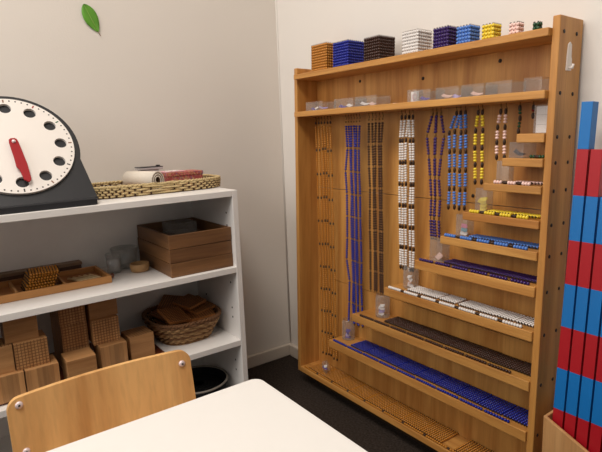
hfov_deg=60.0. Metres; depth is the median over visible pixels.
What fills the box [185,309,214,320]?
square
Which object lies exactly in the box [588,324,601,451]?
rod
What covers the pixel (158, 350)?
wooden board
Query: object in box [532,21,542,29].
cube
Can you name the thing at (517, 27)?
cube
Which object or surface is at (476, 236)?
bead square
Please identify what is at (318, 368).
bead square
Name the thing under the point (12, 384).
cube
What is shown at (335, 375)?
bead square
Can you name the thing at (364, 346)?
bead square
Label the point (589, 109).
rod
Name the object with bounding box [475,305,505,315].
bead square
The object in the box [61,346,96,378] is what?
cube
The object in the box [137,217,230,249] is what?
box
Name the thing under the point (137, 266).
wooden dish
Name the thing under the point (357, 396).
chain
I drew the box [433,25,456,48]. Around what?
cube
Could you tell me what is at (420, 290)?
bead square
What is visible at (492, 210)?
bead square
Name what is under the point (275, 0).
trim
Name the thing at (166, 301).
square
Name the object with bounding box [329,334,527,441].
shelf
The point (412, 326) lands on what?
bead square
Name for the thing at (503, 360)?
bead square
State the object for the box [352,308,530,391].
shelf
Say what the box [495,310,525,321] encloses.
bead square
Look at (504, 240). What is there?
bead square
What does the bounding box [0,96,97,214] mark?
clock
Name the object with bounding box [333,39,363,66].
cube
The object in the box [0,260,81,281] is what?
wooden box
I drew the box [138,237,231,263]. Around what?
box
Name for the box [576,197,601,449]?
rod
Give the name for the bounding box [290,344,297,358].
baseboard
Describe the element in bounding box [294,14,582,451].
cabinet
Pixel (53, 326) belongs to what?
cube
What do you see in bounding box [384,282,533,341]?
shelf
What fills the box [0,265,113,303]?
tray
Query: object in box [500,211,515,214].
bead square
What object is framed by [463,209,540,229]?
shelf
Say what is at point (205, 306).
square
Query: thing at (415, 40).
cube
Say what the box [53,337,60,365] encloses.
cube
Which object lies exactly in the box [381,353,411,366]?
bead square
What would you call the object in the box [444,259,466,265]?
bead square
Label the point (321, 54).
cube
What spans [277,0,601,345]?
wall
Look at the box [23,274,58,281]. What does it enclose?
bead square
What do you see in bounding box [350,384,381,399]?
bead square
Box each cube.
[0,315,38,343]
[0,338,15,374]
[0,368,26,404]
[11,329,49,370]
[23,354,60,391]
[50,314,57,342]
[53,305,85,326]
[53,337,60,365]
[55,321,88,350]
[58,344,89,368]
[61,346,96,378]
[84,298,117,319]
[85,314,119,345]
[94,336,127,367]
[121,326,154,359]
[311,42,332,71]
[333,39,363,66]
[364,34,394,61]
[402,29,431,53]
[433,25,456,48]
[456,24,479,43]
[481,22,501,38]
[509,21,523,33]
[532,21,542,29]
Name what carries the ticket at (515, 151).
in the clear box
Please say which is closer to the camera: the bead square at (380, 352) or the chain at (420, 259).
the chain at (420, 259)
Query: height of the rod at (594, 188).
0.744 m
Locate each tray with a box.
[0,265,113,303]
[92,174,220,198]
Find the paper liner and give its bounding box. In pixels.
[107,258,120,271]
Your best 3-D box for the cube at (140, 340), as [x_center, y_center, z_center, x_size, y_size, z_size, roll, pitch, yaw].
[-0.430,0.308,1.378,0.064,0.062,0.062,-10,13,-38]
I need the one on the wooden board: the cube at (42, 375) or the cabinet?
the cube at (42, 375)
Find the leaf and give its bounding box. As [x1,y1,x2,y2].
[81,4,100,35]
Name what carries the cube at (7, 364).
on the cube at (12, 384)
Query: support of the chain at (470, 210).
on the cabinet
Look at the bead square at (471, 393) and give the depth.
1.19 m
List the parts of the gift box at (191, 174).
lid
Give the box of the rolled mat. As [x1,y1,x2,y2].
[122,171,164,189]
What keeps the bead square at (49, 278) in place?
on the bead square at (54, 280)
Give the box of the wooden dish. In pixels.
[130,261,148,272]
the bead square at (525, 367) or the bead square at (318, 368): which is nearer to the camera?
the bead square at (525, 367)
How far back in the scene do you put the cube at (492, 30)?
1.02 m
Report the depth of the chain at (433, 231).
1.22 m
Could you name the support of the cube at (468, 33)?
on the cabinet
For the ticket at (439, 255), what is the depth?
1.23 m
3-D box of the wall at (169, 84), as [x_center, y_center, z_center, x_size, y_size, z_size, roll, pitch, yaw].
[-1.273,-0.512,0.911,2.916,2.400,0.050,-9,13,-35]
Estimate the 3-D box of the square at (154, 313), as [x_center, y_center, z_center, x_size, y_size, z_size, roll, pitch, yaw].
[-0.389,0.250,1.511,0.071,0.026,0.069,5,12,34]
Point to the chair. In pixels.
(46, 418)
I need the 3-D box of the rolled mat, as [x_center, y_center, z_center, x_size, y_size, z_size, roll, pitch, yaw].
[-0.426,-0.123,1.411,0.107,0.050,0.048,3,12,28]
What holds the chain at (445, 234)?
on the cabinet
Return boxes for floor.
[248,355,432,451]
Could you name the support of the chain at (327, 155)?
hanging from the cabinet
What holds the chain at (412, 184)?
hanging from the cabinet
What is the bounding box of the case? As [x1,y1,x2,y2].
[134,165,162,170]
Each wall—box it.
[0,0,289,355]
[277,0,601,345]
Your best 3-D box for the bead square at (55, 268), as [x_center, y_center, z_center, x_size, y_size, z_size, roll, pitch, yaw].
[-0.629,0.108,1.272,0.069,0.006,0.065,-8,12,-29]
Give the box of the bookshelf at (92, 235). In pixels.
[0,187,247,451]
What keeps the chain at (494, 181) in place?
on the cabinet
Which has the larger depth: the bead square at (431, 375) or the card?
the card
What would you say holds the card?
on the gift box at (191, 174)
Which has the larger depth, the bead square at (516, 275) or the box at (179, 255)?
the box at (179, 255)
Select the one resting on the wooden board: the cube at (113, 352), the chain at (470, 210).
the cube at (113, 352)
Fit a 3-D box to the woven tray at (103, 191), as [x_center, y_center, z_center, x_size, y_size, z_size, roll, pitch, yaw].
[-0.410,-0.111,1.432,0.387,0.032,0.173,-9,13,-35]
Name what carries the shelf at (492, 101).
attached to the cabinet
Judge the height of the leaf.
0.079 m
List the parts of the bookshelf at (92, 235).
shelf, shelf, shelf, panel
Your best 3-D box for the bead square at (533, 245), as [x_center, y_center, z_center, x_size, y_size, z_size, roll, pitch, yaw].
[0.465,0.040,1.023,0.037,0.006,0.032,-7,11,-35]
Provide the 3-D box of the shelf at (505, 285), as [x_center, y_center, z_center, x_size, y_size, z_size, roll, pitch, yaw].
[0.391,0.105,1.141,0.081,0.021,0.301,-7,11,-35]
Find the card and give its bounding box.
[159,170,184,172]
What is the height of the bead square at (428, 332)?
0.008 m
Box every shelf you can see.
[294,27,552,80]
[294,90,548,117]
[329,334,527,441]
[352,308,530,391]
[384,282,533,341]
[415,256,536,297]
[440,233,538,260]
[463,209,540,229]
[483,181,542,194]
[502,157,543,167]
[516,133,545,142]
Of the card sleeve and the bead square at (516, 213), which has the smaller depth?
the card sleeve
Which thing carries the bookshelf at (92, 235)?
on the floor
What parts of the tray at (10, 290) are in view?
rail, rail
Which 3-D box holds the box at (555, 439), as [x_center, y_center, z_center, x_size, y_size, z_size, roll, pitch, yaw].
[0.584,0.500,0.958,0.090,0.252,0.248,-9,13,-35]
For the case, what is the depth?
1.48 m
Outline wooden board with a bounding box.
[1,335,163,404]
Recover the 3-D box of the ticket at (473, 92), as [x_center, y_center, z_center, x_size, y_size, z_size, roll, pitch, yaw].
[0.366,-0.275,1.080,0.027,0.010,0.011,8,14,43]
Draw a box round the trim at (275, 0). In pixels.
[275,0,290,342]
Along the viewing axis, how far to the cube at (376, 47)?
1.28 m
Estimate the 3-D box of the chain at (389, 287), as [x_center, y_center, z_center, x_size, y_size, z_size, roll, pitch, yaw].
[0.329,0.177,1.176,0.009,0.008,0.365,-7,11,-35]
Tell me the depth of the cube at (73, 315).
1.26 m
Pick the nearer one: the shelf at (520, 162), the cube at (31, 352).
the shelf at (520, 162)
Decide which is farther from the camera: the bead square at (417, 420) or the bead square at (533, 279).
the bead square at (417, 420)
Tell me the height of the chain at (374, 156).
0.471 m
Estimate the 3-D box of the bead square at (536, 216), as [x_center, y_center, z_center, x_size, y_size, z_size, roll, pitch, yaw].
[0.456,-0.019,1.015,0.030,0.007,0.026,-9,13,-35]
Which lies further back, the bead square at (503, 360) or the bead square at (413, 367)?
the bead square at (413, 367)
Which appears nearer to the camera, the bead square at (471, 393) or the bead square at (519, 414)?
the bead square at (519, 414)
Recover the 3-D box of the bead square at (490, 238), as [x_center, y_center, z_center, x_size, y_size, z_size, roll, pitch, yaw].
[0.406,0.028,1.103,0.037,0.006,0.032,-7,11,-35]
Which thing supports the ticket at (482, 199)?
in the clear box
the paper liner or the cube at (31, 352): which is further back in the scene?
the paper liner
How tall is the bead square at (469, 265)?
0.006 m
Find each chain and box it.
[304,366,455,451]
[315,121,337,360]
[333,339,509,422]
[344,120,363,327]
[360,314,510,373]
[367,118,383,294]
[388,286,521,327]
[398,115,414,271]
[419,258,529,285]
[426,112,444,240]
[444,233,527,249]
[447,110,467,210]
[469,209,528,218]
[473,109,484,184]
[493,180,530,185]
[495,108,507,159]
[517,105,521,133]
[531,104,534,118]
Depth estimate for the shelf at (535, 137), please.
0.97 m
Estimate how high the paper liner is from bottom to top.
0.031 m
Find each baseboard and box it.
[247,343,291,368]
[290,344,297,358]
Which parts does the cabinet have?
panel, panel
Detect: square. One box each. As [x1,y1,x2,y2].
[21,283,55,290]
[22,277,57,284]
[22,279,56,287]
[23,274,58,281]
[24,272,59,278]
[27,265,59,275]
[149,308,183,321]
[157,295,182,308]
[157,306,191,324]
[165,320,198,324]
[172,294,205,309]
[182,302,214,314]
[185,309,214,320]
[309,362,336,374]
[322,369,350,382]
[335,376,365,390]
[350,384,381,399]
[351,340,379,351]
[366,346,395,358]
[366,393,398,408]
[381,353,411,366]
[383,402,416,419]
[384,316,411,326]
[398,360,429,374]
[399,322,427,332]
[401,411,436,430]
[407,286,431,294]
[415,327,443,338]
[416,368,449,383]
[421,422,457,442]
[422,290,448,298]
[431,333,461,345]
[435,376,469,392]
[439,295,466,303]
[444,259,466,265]
[449,339,481,352]
[454,440,493,451]
[456,386,492,403]
[457,262,480,268]
[458,300,486,309]
[468,234,488,238]
[469,346,501,360]
[473,265,497,272]
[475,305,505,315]
[478,395,516,414]
[482,236,503,241]
[487,209,502,212]
[489,268,513,275]
[489,354,523,368]
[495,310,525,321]
[496,238,516,243]
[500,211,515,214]
[503,406,528,426]
[505,272,531,279]
[510,240,531,246]
[511,361,531,376]
[513,212,530,215]
[515,316,533,327]
[522,275,536,283]
[526,214,540,218]
[526,243,538,248]
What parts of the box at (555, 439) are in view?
panel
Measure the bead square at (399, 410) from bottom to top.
0.008 m
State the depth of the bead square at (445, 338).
1.24 m
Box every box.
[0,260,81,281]
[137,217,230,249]
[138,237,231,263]
[139,250,232,277]
[162,169,202,186]
[542,410,588,451]
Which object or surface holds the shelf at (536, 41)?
attached to the cabinet
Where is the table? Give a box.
[47,379,366,451]
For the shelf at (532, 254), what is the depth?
1.08 m
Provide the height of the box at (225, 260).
0.036 m
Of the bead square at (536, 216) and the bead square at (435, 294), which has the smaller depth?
the bead square at (536, 216)
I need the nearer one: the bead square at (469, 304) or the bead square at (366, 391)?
the bead square at (469, 304)
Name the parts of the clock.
board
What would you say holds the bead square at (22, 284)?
on the bead square
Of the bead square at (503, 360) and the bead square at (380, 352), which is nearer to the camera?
the bead square at (503, 360)
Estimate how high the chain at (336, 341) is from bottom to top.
0.007 m
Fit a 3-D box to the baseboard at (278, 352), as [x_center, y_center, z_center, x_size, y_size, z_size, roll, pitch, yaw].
[-1.211,0.650,1.097,2.916,0.044,0.012,-9,13,-35]
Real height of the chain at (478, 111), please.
0.160 m
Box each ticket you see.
[435,252,442,259]
[470,91,482,95]
[480,197,487,201]
[513,149,525,155]
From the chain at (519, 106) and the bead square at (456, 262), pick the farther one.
the bead square at (456, 262)
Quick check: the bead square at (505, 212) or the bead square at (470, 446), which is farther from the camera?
the bead square at (470, 446)
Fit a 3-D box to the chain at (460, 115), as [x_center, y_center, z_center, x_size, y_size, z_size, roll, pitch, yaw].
[0.348,-0.144,1.159,0.010,0.222,0.053,-9,13,-35]
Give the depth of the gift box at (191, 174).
1.46 m
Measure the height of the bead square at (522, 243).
0.006 m
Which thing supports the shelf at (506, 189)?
attached to the cabinet
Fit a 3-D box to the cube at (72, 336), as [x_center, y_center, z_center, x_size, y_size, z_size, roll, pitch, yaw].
[-0.569,0.265,1.296,0.060,0.062,0.064,-9,13,-35]
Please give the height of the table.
0.480 m
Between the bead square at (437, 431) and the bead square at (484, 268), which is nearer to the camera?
the bead square at (484, 268)
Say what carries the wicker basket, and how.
on the bookshelf at (92, 235)
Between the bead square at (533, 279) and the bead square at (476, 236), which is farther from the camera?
the bead square at (476, 236)
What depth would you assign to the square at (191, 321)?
1.46 m
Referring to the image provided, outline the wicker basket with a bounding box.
[141,301,220,345]
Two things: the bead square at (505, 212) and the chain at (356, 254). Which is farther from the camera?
the chain at (356, 254)
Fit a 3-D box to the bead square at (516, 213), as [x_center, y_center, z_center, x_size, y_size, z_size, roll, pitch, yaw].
[0.441,-0.023,1.040,0.030,0.006,0.026,-7,11,-35]
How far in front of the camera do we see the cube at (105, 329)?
1.30 m
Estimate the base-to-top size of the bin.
0.069 m
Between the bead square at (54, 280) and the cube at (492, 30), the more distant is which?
the bead square at (54, 280)
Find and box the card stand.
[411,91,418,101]
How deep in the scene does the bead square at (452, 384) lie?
1.24 m
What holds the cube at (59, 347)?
on the wooden board
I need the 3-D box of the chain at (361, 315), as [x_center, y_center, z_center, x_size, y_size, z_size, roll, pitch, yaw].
[0.294,0.271,1.242,0.008,0.007,0.453,-8,12,-35]
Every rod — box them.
[552,101,598,429]
[564,149,601,439]
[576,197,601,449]
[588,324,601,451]
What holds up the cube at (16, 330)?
on the cube at (31, 352)
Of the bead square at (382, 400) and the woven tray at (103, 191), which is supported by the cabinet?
the bead square at (382, 400)
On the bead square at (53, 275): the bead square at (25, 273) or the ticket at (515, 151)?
the bead square at (25, 273)
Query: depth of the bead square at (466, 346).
1.20 m
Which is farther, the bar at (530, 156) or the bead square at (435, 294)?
the bead square at (435, 294)
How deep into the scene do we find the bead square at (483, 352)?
1.15 m
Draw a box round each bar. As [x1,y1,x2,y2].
[67,278,81,280]
[529,155,544,157]
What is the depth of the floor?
1.54 m
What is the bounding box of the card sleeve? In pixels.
[535,106,547,132]
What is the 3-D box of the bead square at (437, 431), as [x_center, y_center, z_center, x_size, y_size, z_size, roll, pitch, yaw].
[0.343,0.511,1.292,0.069,0.008,0.065,-9,13,-35]
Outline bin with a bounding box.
[192,365,227,398]
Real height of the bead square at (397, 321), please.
0.008 m
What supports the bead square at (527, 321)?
on the cabinet
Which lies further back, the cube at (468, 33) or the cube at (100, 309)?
the cube at (100, 309)
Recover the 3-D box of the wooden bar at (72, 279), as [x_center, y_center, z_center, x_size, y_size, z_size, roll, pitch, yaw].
[-0.572,0.137,1.324,0.060,0.005,0.006,3,12,28]
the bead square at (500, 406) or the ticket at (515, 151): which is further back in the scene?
the bead square at (500, 406)
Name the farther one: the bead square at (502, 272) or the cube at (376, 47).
the cube at (376, 47)
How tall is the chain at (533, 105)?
0.028 m
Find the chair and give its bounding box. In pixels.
[6,350,195,451]
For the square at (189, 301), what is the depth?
1.53 m
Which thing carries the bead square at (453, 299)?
on the cabinet
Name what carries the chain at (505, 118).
hanging from the cabinet
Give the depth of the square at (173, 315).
1.45 m
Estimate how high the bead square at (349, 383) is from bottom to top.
0.008 m

